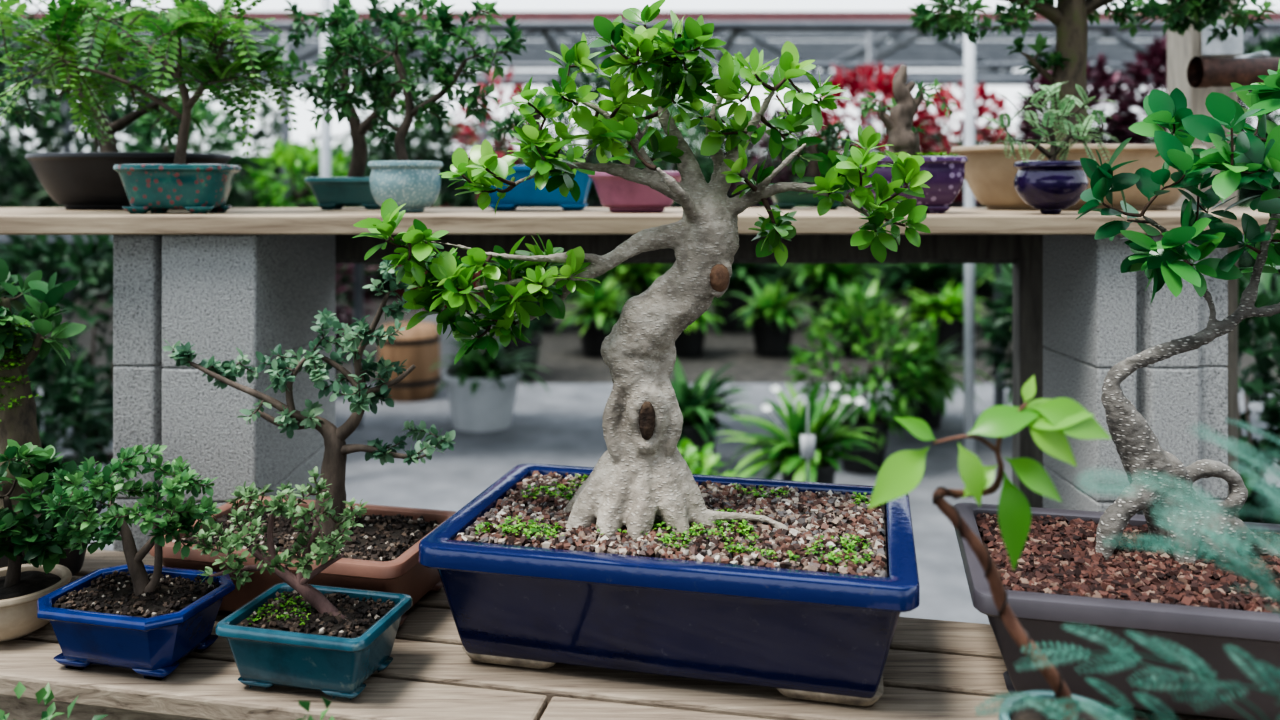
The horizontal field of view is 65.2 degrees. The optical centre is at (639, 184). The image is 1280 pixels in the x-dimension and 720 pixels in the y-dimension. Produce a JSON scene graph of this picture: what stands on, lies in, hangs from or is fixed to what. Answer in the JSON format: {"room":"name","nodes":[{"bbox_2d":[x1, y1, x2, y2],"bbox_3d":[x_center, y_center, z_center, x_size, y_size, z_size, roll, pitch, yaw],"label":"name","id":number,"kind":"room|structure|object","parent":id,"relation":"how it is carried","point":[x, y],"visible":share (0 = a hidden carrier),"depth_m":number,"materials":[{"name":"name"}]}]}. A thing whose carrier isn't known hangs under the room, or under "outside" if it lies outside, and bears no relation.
{"room":"plant shop","nodes":[
{"label":"plant shop","id":0,"kind":"room"},
{"bbox_2d":[1,63,1163,67],"bbox_3d":[0.000,-0.670,5.600,16.000,0.031,0.031,0,0,0],"label":"pole","id":1,"kind":"object","parent":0,"point":[310,65],"visible":0.25,"depth_m":5.59,"materials":[{"name":"metal"}]},
{"bbox_2d":[0,31,1279,76],"bbox_3d":[0.000,-1.237,10.930,22.070,1.216,10.140,0,0,0],"label":"ceiling","id":2,"kind":"structure","parent":0,"point":[903,47],"depth_m":12.36,"materials":[{"name":"metal"}]},
{"bbox_2d":[0,77,1161,85],"bbox_3d":[0.000,-0.870,8.400,16.000,0.068,0.068,0,0,0],"label":"pole","id":3,"kind":"object","parent":2,"relation":"attached to","point":[536,81],"depth_m":8.37,"materials":[{"name":"metal"}]},
{"bbox_2d":[0,21,1279,29],"bbox_3d":[0.000,-0.990,6.200,16.000,0.050,0.050,0,0,0],"label":"roof beam","id":4,"kind":"structure","parent":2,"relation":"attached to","point":[283,25],"depth_m":6.18,"materials":[{"name":"metal"}]},
{"bbox_2d":[3,12,1279,30],"bbox_3d":[0.000,-1.210,7.400,16.000,0.120,0.120,0,0,0],"label":"beam","id":5,"kind":"structure","parent":2,"relation":"attached to","point":[522,16],"depth_m":7.34,"materials":[{"name":"metal"}]},
{"bbox_2d":[0,155,1279,291],"bbox_3d":[0.000,0.450,11.900,19.000,1.600,0.500,0,0,0],"label":"wall","id":6,"kind":"structure","parent":0,"point":[897,286],"depth_m":11.65,"materials":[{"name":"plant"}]},
{"bbox_2d":[5,292,1279,623],"bbox_3d":[0.000,1.300,7.300,30.000,0.100,22.000,0,0,0],"label":"floor","id":7,"kind":"structure","parent":0,"point":[564,427],"depth_m":5.13,"materials":[{"name":"concrete"}]},
{"bbox_2d":[0,681,106,719],"bbox_3d":[-0.575,0.857,0.899,0.242,0.786,0.251,0,0,0],"label":"potted shrub","id":8,"kind":"object","parent":7,"relation":"on","point":[46,694],"visible":1,"depth_m":0.95,"materials":[{"name":"green plant"}]},
{"bbox_2d":[0,205,114,515],"bbox_3d":[-2.101,0.633,3.850,1.009,1.233,0.808,0,0,0],"label":"potted shrub","id":9,"kind":"object","parent":7,"relation":"on","point":[103,391],"visible":0.25,"depth_m":3.71,"materials":[{"name":"green plant"}]},
{"bbox_2d":[64,448,112,515],"bbox_3d":[-2.100,1.150,3.850,0.283,0.200,0.283,0,0,0],"label":"bonsai tree","id":10,"kind":"object","parent":9,"relation":"on","point":[109,452],"depth_m":3.88,"materials":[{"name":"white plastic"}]},
{"bbox_2d":[15,325,112,490],"bbox_3d":[-1.901,0.831,3.004,0.634,0.838,0.507,0,0,0],"label":"potted shrub","id":11,"kind":"object","parent":7,"relation":"on","point":[65,401],"visible":0.34,"depth_m":3.03,"materials":[{"name":"green plant"}]},
{"bbox_2d":[62,38,71,315],"bbox_3d":[-5.500,-0.150,9.600,0.087,2.800,0.087,0,0,0],"label":"pole","id":12,"kind":"object","parent":7,"relation":"on","point":[65,105],"visible":0.24,"depth_m":9.56,"materials":[{"name":"metal"}]},
{"bbox_2d":[281,31,290,196],"bbox_3d":[-3.400,-0.150,9.600,0.087,2.800,0.087,0,0,0],"label":"pole","id":13,"kind":"object","parent":7,"relation":"on","point":[285,134],"visible":0.1,"depth_m":9.56,"materials":[{"name":"metal"}]},
{"bbox_2d":[92,72,1151,76],"bbox_3d":[0.000,-1.050,9.600,16.000,0.071,0.071,0,0,0],"label":"beam","id":14,"kind":"structure","parent":13,"relation":"attached to","point":[515,74],"depth_m":9.56,"materials":[{"name":"metal"}]},
{"bbox_2d":[276,31,445,71],"bbox_3d":[-2.650,-1.327,9.600,1.732,0.514,0.069,0,0,0],"label":"pole","id":15,"kind":"object","parent":14,"relation":"attached to","point":[305,54],"visible":0.14,"depth_m":9.57,"materials":[{"name":"metal"}]},
{"bbox_2d":[456,31,632,69],"bbox_3d":[-0.900,-1.327,9.600,1.732,0.514,0.069,0,0,0],"label":"pole","id":16,"kind":"object","parent":14,"relation":"attached to","point":[568,35],"visible":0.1,"depth_m":9.57,"materials":[{"name":"metal"}]},
{"bbox_2d":[648,31,817,71],"bbox_3d":[0.850,-1.327,9.600,1.732,0.514,0.069,0,0,0],"label":"pole","id":17,"kind":"object","parent":14,"relation":"attached to","point":[749,34],"visible":0.35,"depth_m":9.57,"materials":[{"name":"metal"}]},
{"bbox_2d":[821,31,1000,71],"bbox_3d":[2.600,-1.327,9.600,1.732,0.514,0.069,0,0,0],"label":"pole","id":18,"kind":"object","parent":14,"relation":"attached to","point":[886,36],"visible":0.71,"depth_m":9.57,"materials":[{"name":"metal"}]},
{"bbox_2d":[26,11,1279,11],"bbox_3d":[0.000,-1.610,9.600,16.000,0.099,0.099,0,0,0],"label":"beam","id":19,"kind":"structure","parent":18,"relation":"attached to","point":[26,11],"depth_m":9.55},
{"bbox_2d":[1002,31,1148,71],"bbox_3d":[4.350,-1.327,9.600,1.732,0.514,0.069,0,0,0],"label":"pole","id":20,"kind":"object","parent":14,"relation":"attached to","point":[1136,46],"visible":0.52,"depth_m":9.57,"materials":[{"name":"metal"}]},
{"bbox_2d":[265,173,379,345],"bbox_3d":[-2.295,0.577,7.215,0.990,1.346,0.837,0,0,0],"label":"potted shrub","id":21,"kind":"object","parent":7,"relation":"on","point":[289,189],"visible":0.05,"depth_m":7.18,"materials":[{"name":"green plant"}]},
{"bbox_2d":[320,0,330,176],"bbox_3d":[-1.320,-0.050,4.200,0.042,2.600,0.042,0,0,0],"label":"pole","id":22,"kind":"object","parent":7,"relation":"on","point":[325,129],"visible":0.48,"depth_m":4.18,"materials":[{"name":"metal"}]},
{"bbox_2d":[335,263,379,380],"bbox_3d":[-1.957,0.725,5.992,0.764,1.050,0.781,0,0,25],"label":"potted shrub","id":23,"kind":"object","parent":7,"relation":"on","point":[344,318],"visible":0.08,"depth_m":6.03,"materials":[{"name":"green plant"}]},
{"bbox_2d":[378,322,440,401],"bbox_3d":[-1.360,1.040,5.900,0.364,0.420,0.364,0,0,0],"label":"barrel planter","id":24,"kind":"object","parent":7,"relation":"on","point":[419,345],"visible":0.68,"depth_m":5.76,"materials":[{"name":"brown wood"}]},
{"bbox_2d":[394,205,485,377],"bbox_3d":[-1.292,0.690,6.598,0.754,1.121,0.661,0,0,0],"label":"potted shrub","id":25,"kind":"object","parent":7,"relation":"on","point":[448,348],"visible":0.06,"depth_m":6.48,"materials":[{"name":"green plant"}]},
{"bbox_2d":[418,309,459,377],"bbox_3d":[-1.300,1.040,6.600,0.323,0.420,0.323,0,0,0],"label":"pot","id":26,"kind":"object","parent":25,"relation":"on","point":[448,348],"depth_m":6.48,"materials":[{"name":"white plastic"}]},
{"bbox_2d":[479,31,487,315],"bbox_3d":[-1.500,-0.150,9.600,0.087,2.800,0.087,0,0,0],"label":"pole","id":27,"kind":"object","parent":7,"relation":"on","point":[483,36],"visible":0.05,"depth_m":9.56,"materials":[{"name":"metal"}]},
{"bbox_2d":[429,328,550,431],"bbox_3d":[-0.786,0.979,5.182,0.663,0.541,0.589,0,0,0],"label":"potted plant","id":28,"kind":"object","parent":7,"relation":"on","point":[481,389],"visible":0.93,"depth_m":5.07,"materials":[{"name":"green plant"}]},
{"bbox_2d":[477,263,564,379],"bbox_3d":[-0.773,0.802,6.484,0.562,0.895,0.545,0,0,27],"label":"potted shrub","id":29,"kind":"object","parent":7,"relation":"on","point":[535,340],"visible":0.15,"depth_m":6.41,"materials":[{"name":"green plant"}]},
{"bbox_2d":[498,335,541,379],"bbox_3d":[-0.780,1.120,6.500,0.283,0.260,0.283,0,0,0],"label":"pot","id":30,"kind":"object","parent":29,"relation":"on","point":[535,340],"depth_m":6.40,"materials":[{"name":"black plastic"}]},
{"bbox_2d":[549,276,630,356],"bbox_3d":[-0.304,0.949,7.405,0.752,0.602,0.624,0,0,32],"label":"potted plant","id":31,"kind":"object","parent":7,"relation":"on","point":[597,320],"visible":0.88,"depth_m":7.28,"materials":[{"name":"green plant"}]},
{"bbox_2d":[0,549,1234,719],"bbox_3d":[0.071,0.890,1.106,2.500,0.720,0.348,0,0,12],"label":"wooden bench","id":32,"kind":"object","parent":7,"relation":"on","point":[934,669],"visible":0.25,"depth_m":1.06,"materials":[{"name":"brown wood"}]},
{"bbox_2d":[0,439,87,641],"bbox_3d":[-0.736,0.416,1.185,0.147,0.228,0.133,0,0,-31],"label":"bonsai tree","id":33,"kind":"object","parent":32,"relation":"on","point":[21,585],"visible":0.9,"depth_m":1.17,"materials":[{"name":"green plant"}]},
{"bbox_2d":[0,258,101,575],"bbox_3d":[-0.855,0.308,1.336,0.261,0.443,0.150,0,0,2],"label":"bonsai tree","id":34,"kind":"object","parent":32,"relation":"on","point":[18,414],"visible":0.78,"depth_m":1.33,"materials":[{"name":"green plant"}]},
{"bbox_2d":[35,444,234,679],"bbox_3d":[-0.572,0.409,1.123,0.204,0.241,0.146,0,0,13],"label":"bonsai tree","id":35,"kind":"object","parent":32,"relation":"on","point":[137,616],"visible":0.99,"depth_m":1.10,"materials":[{"name":"green plant"}]},
{"bbox_2d":[192,466,412,700],"bbox_3d":[-0.371,0.418,1.077,0.220,0.223,0.133,0,0,13],"label":"bonsai tree","id":36,"kind":"object","parent":32,"relation":"on","point":[297,633],"visible":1,"depth_m":1.05,"materials":[{"name":"ceramic"}]},
{"bbox_2d":[150,260,455,626],"bbox_3d":[-0.431,0.311,1.284,0.368,0.438,0.205,0,0,13],"label":"bonsai tree","id":37,"kind":"object","parent":32,"relation":"on","point":[382,554],"visible":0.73,"depth_m":1.27,"materials":[{"name":"green plant"}]},
{"bbox_2d":[352,0,931,705],"bbox_3d":[0.008,0.158,1.181,0.652,0.744,0.333,0,0,13],"label":"bonsai tree","id":38,"kind":"object","parent":32,"relation":"on","point":[635,560],"visible":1,"depth_m":1.12,"materials":[{"name":"green plant"}]},
{"bbox_2d":[954,59,1279,719],"bbox_3d":[0.583,0.184,1.082,0.450,0.692,0.322,0,0,13],"label":"bonsai tree","id":39,"kind":"object","parent":32,"relation":"on","point":[1065,571],"visible":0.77,"depth_m":1.09,"materials":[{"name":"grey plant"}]},
{"bbox_2d":[0,235,1243,428],"bbox_3d":[-0.100,0.730,4.800,7.400,1.040,0.900,0,0,0],"label":"bench","id":40,"kind":"object","parent":7,"relation":"on","point":[999,395],"visible":0.05,"depth_m":5.13,"materials":[{"name":"wood"}]},
{"bbox_2d":[0,50,34,203],"bbox_3d":[-3.212,-0.269,4.699,0.738,0.961,0.566,0,0,0],"label":"potted shrub","id":41,"kind":"object","parent":40,"relation":"on","point":[6,177],"visible":0.6,"depth_m":4.72,"materials":[{"name":"green plant"}]},
{"bbox_2d":[23,8,156,152],"bbox_3d":[-2.624,-0.338,4.800,0.600,1.096,0.564,0,0,31],"label":"potted shrub","id":42,"kind":"object","parent":40,"relation":"on","point":[94,146],"visible":0.25,"depth_m":4.75,"materials":[{"name":"green plant"}]},
{"bbox_2d":[118,93,250,193],"bbox_3d":[-2.097,-0.120,4.601,0.573,0.660,0.561,0,0,0],"label":"potted shrub","id":43,"kind":"object","parent":40,"relation":"on","point":[209,113],"visible":0.27,"depth_m":4.57,"materials":[{"name":"green plant"}]},
{"bbox_2d":[235,137,350,207],"bbox_3d":[-1.631,-0.011,4.814,0.524,0.442,0.581,0,0,37],"label":"potted shrub","id":44,"kind":"object","parent":40,"relation":"on","point":[284,154],"visible":0.66,"depth_m":4.74,"materials":[{"name":"green plant"}]},
{"bbox_2d":[280,201,319,207],"bbox_3d":[-1.620,0.145,4.800,0.202,0.130,0.202,0,0,0],"label":"pot","id":45,"kind":"object","parent":44,"relation":"on","point":[299,204],"depth_m":4.71,"materials":[{"name":"plastic"}]},
{"bbox_2d":[344,71,454,198],"bbox_3d":[-1.120,-0.175,4.705,0.534,0.770,0.534,0,0,0],"label":"potted shrub","id":46,"kind":"object","parent":40,"relation":"on","point":[424,150],"visible":0.25,"depth_m":4.65,"materials":[{"name":"green plant"}]},
{"bbox_2d":[442,67,528,207],"bbox_3d":[-0.687,-0.174,4.713,0.481,0.768,0.542,0,0,0],"label":"potted shrub","id":47,"kind":"object","parent":40,"relation":"on","point":[509,74],"visible":0.32,"depth_m":4.67,"materials":[{"name":"green plant"}]},
{"bbox_2d":[541,49,627,207],"bbox_3d":[-0.273,-0.220,4.803,0.529,0.860,0.547,0,0,0],"label":"potted shrub","id":48,"kind":"object","parent":40,"relation":"on","point":[592,201],"visible":0.09,"depth_m":4.74,"materials":[{"name":"green plant"}]},
{"bbox_2d":[634,96,725,207],"bbox_3d":[0.162,-0.117,4.702,0.507,0.654,0.570,0,0,0],"label":"potted shrub","id":49,"kind":"object","parent":40,"relation":"on","point":[707,166],"visible":0.19,"depth_m":4.63,"materials":[{"name":"green plant"}]},
{"bbox_2d":[723,101,807,207],"bbox_3d":[0.603,-0.108,4.851,0.508,0.636,0.526,0,0,0],"label":"potted shrub","id":50,"kind":"object","parent":40,"relation":"on","point":[763,146],"visible":0.16,"depth_m":4.78,"materials":[{"name":"green plant"}]},
{"bbox_2d":[797,60,940,207],"bbox_3d":[1.050,-0.184,4.603,0.651,0.788,0.559,0,0,0],"label":"potted shrub","id":51,"kind":"object","parent":40,"relation":"on","point":[856,87],"visible":0.32,"depth_m":4.52,"materials":[{"name":"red plant"}]},
{"bbox_2d":[915,79,1017,207],"bbox_3d":[1.521,-0.156,4.745,0.539,0.732,0.561,0,0,19],"label":"potted shrub","id":52,"kind":"object","parent":40,"relation":"on","point":[982,110],"visible":0.38,"depth_m":4.68,"materials":[{"name":"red plant"}]},
{"bbox_2d":[1011,51,1148,144],"bbox_3d":[2.011,-0.204,4.600,0.595,0.828,0.587,0,0,0],"label":"potted shrub","id":53,"kind":"object","parent":40,"relation":"on","point":[1106,81],"visible":0.22,"depth_m":4.53,"materials":[{"name":"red plant"}]},
{"bbox_2d":[1111,32,1254,143],"bbox_3d":[2.521,-0.258,4.700,0.644,0.937,0.584,0,0,0],"label":"potted shrub","id":54,"kind":"object","parent":40,"relation":"on","point":[1156,58],"visible":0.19,"depth_m":4.66,"materials":[{"name":"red plant"}]},
{"bbox_2d":[1238,33,1279,205],"bbox_3d":[3.077,-0.263,4.806,0.674,0.946,0.585,0,0,0],"label":"potted shrub","id":55,"kind":"object","parent":40,"relation":"on","point":[1273,46],"visible":0.09,"depth_m":4.78,"materials":[{"name":"green plant"}]},
{"bbox_2d":[591,263,673,311],"bbox_3d":[-0.052,0.794,8.675,1.101,0.913,1.112,0,0,-24],"label":"potted plant","id":56,"kind":"object","parent":7,"relation":"on","point":[640,276],"visible":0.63,"depth_m":8.53,"materials":[{"name":"green plant"}]},
{"bbox_2d":[0,34,1279,300],"bbox_3d":[-0.020,-0.163,11.232,18.404,3.206,1.430,0,0,0],"label":"hedge","id":57,"kind":"object","parent":7,"relation":"on","point":[1245,260],"visible":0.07,"depth_m":11.06,"materials":[{"name":"green plant"}]},
{"bbox_2d":[336,235,1044,507],"bbox_3d":[0.020,0.667,1.905,1.500,1.165,0.040,0,0,0],"label":"rectangular frame","id":58,"kind":"object","parent":7,"relation":"on","point":[1025,252],"visible":0.38,"depth_m":1.89,"materials":[{"name":"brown wood"}]},
{"bbox_2d":[675,295,728,356],"bbox_3d":[0.335,0.954,7.386,0.685,0.592,0.731,0,0,0],"label":"potted plant","id":59,"kind":"object","parent":7,"relation":"on","point":[690,343],"visible":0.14,"depth_m":7.27,"materials":[{"name":"green plant"}]},
{"bbox_2d":[677,437,739,476],"bbox_3d":[0.125,1.028,3.210,0.435,0.445,0.399,0,0,0],"label":"potted shrub","id":60,"kind":"object","parent":7,"relation":"on","point":[687,447],"visible":0.08,"depth_m":3.21,"materials":[{"name":"green plant"}]},
{"bbox_2d":[670,358,757,474],"bbox_3d":[0.217,0.982,4.309,0.579,0.536,0.656,0,0,0],"label":"potted plant","id":61,"kind":"object","parent":7,"relation":"on","point":[697,403],"visible":0.7,"depth_m":4.26,"materials":[{"name":"green plant"}]},
{"bbox_2d":[713,263,789,330],"bbox_3d":[0.837,0.787,8.656,1.076,0.925,1.166,0,0,0],"label":"potted plant","id":62,"kind":"object","parent":7,"relation":"on","point":[742,273],"visible":0.44,"depth_m":8.56,"materials":[{"name":"green plant"}]},
{"bbox_2d":[725,279,819,356],"bbox_3d":[0.990,0.962,7.385,0.702,0.576,0.722,0,0,0],"label":"potted plant","id":63,"kind":"object","parent":7,"relation":"on","point":[773,325],"visible":1,"depth_m":7.28,"materials":[{"name":"green plant"}]},
{"bbox_2d":[713,379,879,482],"bbox_3d":[0.597,0.974,3.784,0.651,0.551,0.628,0,0,0],"label":"potted plant","id":64,"kind":"object","parent":7,"relation":"on","point":[784,451],"visible":0.88,"depth_m":3.69,"materials":[{"name":"green plant"}]},
{"bbox_2d":[794,397,814,481],"bbox_3d":[0.520,0.953,3.100,0.106,0.594,0.008,0,0,0],"label":"plant label","id":65,"kind":"object","parent":7,"relation":"on","point":[807,442],"visible":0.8,"depth_m":3.10,"materials":[{"name":"white plastic"}]},
{"bbox_2d":[773,263,888,330],"bbox_3d":[1.628,0.796,8.685,1.192,0.908,1.064,0,0,0],"label":"potted plant","id":66,"kind":"object","parent":7,"relation":"on","point":[820,274],"visible":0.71,"depth_m":8.54,"materials":[{"name":"green plant"}]},
{"bbox_2d":[820,275,903,356],"bbox_3d":[1.618,0.954,7.361,0.686,0.593,0.766,0,0,0],"label":"potted plant","id":67,"kind":"object","parent":7,"relation":"on","point":[859,296],"visible":0.26,"depth_m":7.32,"materials":[{"name":"green plant"}]},
{"bbox_2d":[785,290,942,474],"bbox_3d":[0.978,0.854,4.388,0.688,0.792,0.568,0,0,0],"label":"potted shrub","id":68,"kind":"object","parent":7,"relation":"on","point":[871,419],"visible":0.87,"depth_m":4.33,"materials":[{"name":"green plant"}]},
{"bbox_2d":[837,413,889,474],"bbox_3d":[0.980,1.140,4.400,0.242,0.220,0.242,0,0,0],"label":"pot","id":69,"kind":"object","parent":68,"relation":"on","point":[881,426],"depth_m":4.31,"materials":[{"name":"black plastic"}]},
{"bbox_2d":[864,31,873,292],"bbox_3d":[2.200,-0.150,9.600,0.087,2.800,0.087,0,0,0],"label":"pole","id":70,"kind":"object","parent":7,"relation":"on","point":[868,35],"depth_m":9.56,"materials":[{"name":"metal"}]},
{"bbox_2d":[845,318,996,429],"bbox_3d":[1.479,0.970,5.161,0.728,0.560,0.728,0,0,29],"label":"potted plant","id":71,"kind":"object","parent":7,"relation":"on","point":[934,407],"visible":0.41,"depth_m":5.08,"materials":[{"name":"green plant"}]},
{"bbox_2d":[868,263,991,328],"bbox_3d":[2.535,0.792,8.729,1.090,0.917,1.219,0,0,-40],"label":"potted plant","id":72,"kind":"object","parent":7,"relation":"on","point":[927,278],"visible":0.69,"depth_m":8.55,"materials":[{"name":"green plant"}]},
{"bbox_2d":[897,277,986,356],"bbox_3d":[2.241,0.969,7.431,0.710,0.561,0.675,0,0,0],"label":"potted plant","id":73,"kind":"object","parent":7,"relation":"on","point":[947,310],"visible":0.81,"depth_m":7.29,"materials":[{"name":"green plant"}]},
{"bbox_2d":[964,0,974,453],"bbox_3d":[1.400,-0.050,4.250,0.042,2.600,0.042,0,0,0],"label":"pole","id":74,"kind":"object","parent":7,"relation":"on","point":[969,48],"depth_m":4.23,"materials":[{"name":"metal"}]},
{"bbox_2d":[969,263,1011,404],"bbox_3d":[1.752,0.710,4.005,0.796,1.079,0.775,0,0,0],"label":"potted shrub","id":75,"kind":"object","parent":7,"relation":"on","point":[996,335],"visible":0.06,"depth_m":4.03,"materials":[{"name":"green plant"}]},
{"bbox_2d":[1167,0,1237,517],"bbox_3d":[1.140,0.300,2.030,0.095,1.900,0.095,0,0,0],"label":"wooden post","id":76,"kind":"object","parent":7,"relation":"on","point":[1180,50],"visible":0.17,"depth_m":1.98,"materials":[{"name":"brown wood"}]},
{"bbox_2d":[1187,57,1279,87],"bbox_3d":[1.270,-0.202,1.790,0.551,0.056,0.056,0,0,0],"label":"pipe","id":77,"kind":"object","parent":76,"relation":"attached to","point":[1202,72],"visible":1,"depth_m":1.77,"materials":[{"name":"metal"}]},
{"bbox_2d":[1202,20,1269,57],"bbox_3d":[1.150,-0.276,1.895,0.080,0.098,0.180,0,0,0],"label":"bracket","id":78,"kind":"object","parent":76,"relation":"attached to","point":[1233,45],"visible":0.51,"depth_m":1.97,"materials":[{"name":"metal"}]},
{"bbox_2d":[1238,264,1279,523],"bbox_3d":[1.605,0.717,2.604,0.818,1.066,0.786,0,0,0],"label":"potted shrub","id":79,"kind":"object","parent":7,"relation":"on","point":[1261,327],"visible":0.16,"depth_m":2.44,"materials":[{"name":"green plant"}]},
{"bbox_2d":[1240,290,1279,439],"bbox_3d":[2.306,0.714,3.088,0.778,1.072,0.769,0,0,23],"label":"potted shrub","id":80,"kind":"object","parent":7,"relation":"on","point":[1275,400],"visible":0.29,"depth_m":3.21,"materials":[{"name":"green plant"}]},
{"bbox_3d":[-0.672,1.152,1.656,0.219,0.196,0.387,0,0,0],"label":"cinder block","id":81,"kind":"object","parent":7,"relation":"on","visible":0},
{"bbox_3d":[-0.672,0.956,1.656,0.219,0.196,0.387,0,0,0],"label":"cinder block","id":82,"kind":"object","parent":81,"relation":"on","visible":0},
{"bbox_3d":[-0.672,0.759,1.656,0.219,0.196,0.387,0,0,0],"label":"cinder block","id":83,"kind":"object","parent":82,"relation":"on","visible":0},
{"bbox_2d":[113,446,324,553],"bbox_3d":[-0.671,0.563,1.657,0.219,0.196,0.387,0,0,0],"label":"cinder block","id":84,"kind":"object","parent":83,"relation":"on","point":[300,475],"visible":0.02,"depth_m":1.57,"materials":[{"name":"concrete"}]},
{"bbox_2d":[113,331,335,501],"bbox_3d":[-0.671,0.367,1.657,0.219,0.196,0.387,0,0,0],"label":"cinder block","id":85,"kind":"object","parent":84,"relation":"on","point":[197,421],"visible":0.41,"depth_m":1.47,"materials":[{"name":"concrete"}]},
{"bbox_2d":[113,235,335,367],"bbox_3d":[-0.671,0.170,1.657,0.219,0.196,0.387,0,0,0],"label":"cinder block","id":86,"kind":"object","parent":85,"relation":"on","point":[218,294],"visible":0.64,"depth_m":1.48,"materials":[{"name":"concrete"}]},
{"bbox_2d":[0,208,1257,210],"bbox_3d":[0.050,0.058,1.827,2.900,0.028,0.255,0,0,0],"label":"plank","id":87,"kind":"object","parent":86,"relation":"on","point":[1,209],"visible":0.17,"depth_m":1.80,"materials":[{"name":"brown wood"}]},
{"bbox_2d":[0,0,231,209],"bbox_3d":[-0.975,-0.193,1.816,0.457,0.475,0.240,0,0,0],"label":"bonsai tree","id":88,"kind":"object","parent":87,"relation":"on","point":[73,180],"visible":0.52,"depth_m":1.76,"materials":[{"name":"green plant"}]},
{"bbox_2d":[262,0,450,209],"bbox_3d":[-0.508,-0.154,1.799,0.344,0.396,0.216,0,0,0],"label":"bonsai tree","id":89,"kind":"object","parent":87,"relation":"on","point":[331,193],"visible":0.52,"depth_m":1.78,"materials":[{"name":"green plant"}]},
{"bbox_2d":[485,89,591,210],"bbox_3d":[-0.175,-0.061,1.739,0.200,0.211,0.156,0,0,0],"label":"bonsai tree","id":90,"kind":"object","parent":87,"relation":"on","point":[524,193],"visible":0.49,"depth_m":1.70,"materials":[{"name":"ceramic"}]},
{"bbox_2d":[763,104,852,209],"bbox_3d":[0.304,-0.050,1.799,0.165,0.187,0.147,0,0,0],"label":"bonsai tree","id":91,"kind":"object","parent":87,"relation":"on","point":[787,200],"visible":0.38,"depth_m":1.77,"materials":[{"name":"green plant"}]},
{"bbox_2d":[907,0,1277,210],"bbox_3d":[0.800,-0.231,1.775,0.636,0.550,0.265,0,0,0],"label":"bonsai tree","id":92,"kind":"object","parent":87,"relation":"on","point":[989,175],"visible":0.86,"depth_m":1.75,"materials":[{"name":"green plant"}]},
{"bbox_2d":[0,211,1279,234],"bbox_3d":[0.050,0.058,1.567,2.900,0.028,0.255,0,0,0],"label":"plank","id":93,"kind":"object","parent":86,"relation":"on","point":[11,222],"visible":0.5,"depth_m":1.44,"materials":[{"name":"brown wood"}]},
{"bbox_2d":[0,0,305,213],"bbox_3d":[-0.800,-0.139,1.569,0.518,0.365,0.312,0,0,3],"label":"bonsai tree","id":94,"kind":"object","parent":93,"relation":"on","point":[155,188],"visible":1,"depth_m":1.55,"materials":[{"name":"green plant"}]},
{"bbox_2d":[305,0,526,212],"bbox_3d":[-0.356,-0.132,1.602,0.349,0.352,0.186,0,0,0],"label":"bonsai tree","id":95,"kind":"object","parent":93,"relation":"on","point":[416,184],"visible":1,"depth_m":1.58,"materials":[{"name":"green plant"}]},
{"bbox_2d":[588,109,687,212],"bbox_3d":[-0.002,-0.043,1.600,0.163,0.174,0.114,0,0,0],"label":"bonsai tree","id":96,"kind":"object","parent":93,"relation":"on","point":[618,194],"visible":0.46,"depth_m":1.57,"materials":[{"name":"ceramic"}]},
{"bbox_2d":[846,65,967,213],"bbox_3d":[0.412,-0.073,1.575,0.175,0.233,0.130,0,0,0],"label":"bonsai tree","id":97,"kind":"object","parent":93,"relation":"on","point":[946,182],"visible":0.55,"depth_m":1.55,"materials":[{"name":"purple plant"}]},
{"bbox_2d":[982,81,1118,213],"bbox_3d":[0.622,-0.056,1.496,0.192,0.200,0.144,0,0,-28],"label":"bonsai tree","id":98,"kind":"object","parent":93,"relation":"on","point":[1050,186],"visible":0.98,"depth_m":1.48,"materials":[{"name":"green plant"}]},
{"bbox_3d":[0.769,1.152,1.564,0.200,0.196,0.202,0,0,0],"label":"cinder block","id":99,"kind":"object","parent":7,"relation":"on","visible":0},
{"bbox_3d":[0.769,0.956,1.564,0.200,0.196,0.202,0,0,0],"label":"cinder block","id":100,"kind":"object","parent":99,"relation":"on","visible":0},
{"bbox_3d":[0.769,0.759,1.564,0.200,0.196,0.202,0,0,0],"label":"cinder block","id":101,"kind":"object","parent":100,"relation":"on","visible":0},
{"bbox_2d":[1043,465,1224,514],"bbox_3d":[0.769,0.563,1.564,0.200,0.196,0.202,0,0,0],"label":"cinder block","id":102,"kind":"object","parent":101,"relation":"on","point":[1072,497],"visible":0.09,"depth_m":1.55,"materials":[{"name":"concrete"}]},
{"bbox_2d":[1043,347,1227,501],"bbox_3d":[0.769,0.367,1.564,0.200,0.196,0.202,0,0,0],"label":"cinder block","id":103,"kind":"object","parent":102,"relation":"on","point":[1170,400],"visible":0.42,"depth_m":1.48,"materials":[{"name":"concrete"}]},
{"bbox_2d":[1043,235,1227,367],"bbox_3d":[0.769,0.170,1.564,0.200,0.196,0.202,0,0,0],"label":"cinder block","id":104,"kind":"object","parent":103,"relation":"on","point":[1096,314],"visible":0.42,"depth_m":1.48,"materials":[{"name":"concrete"}]},
{"bbox_3d":[0.400,0.875,0.655,0.420,0.750,0.335,0,0,0],"label":"plant stand","id":105,"kind":"object","parent":7,"relation":"on","visible":0},
{"bbox_2d":[868,375,1123,719],"bbox_3d":[0.269,0.322,0.752,0.196,0.357,0.094,0,0,0],"label":"bonsai tree","id":106,"kind":"object","parent":105,"relation":"on","point":[1048,421],"visible":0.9,"depth_m":0.75,"materials":[{"name":"green plant"}]},
{"bbox_2d":[975,418,1279,719],"bbox_3d":[0.366,0.314,0.592,0.324,0.372,0.275,0,0,0],"label":"potted fern","id":107,"kind":"object","parent":105,"relation":"on","point":[1253,575],"visible":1,"depth_m":0.62,"materials":[{"name":"green plant"}]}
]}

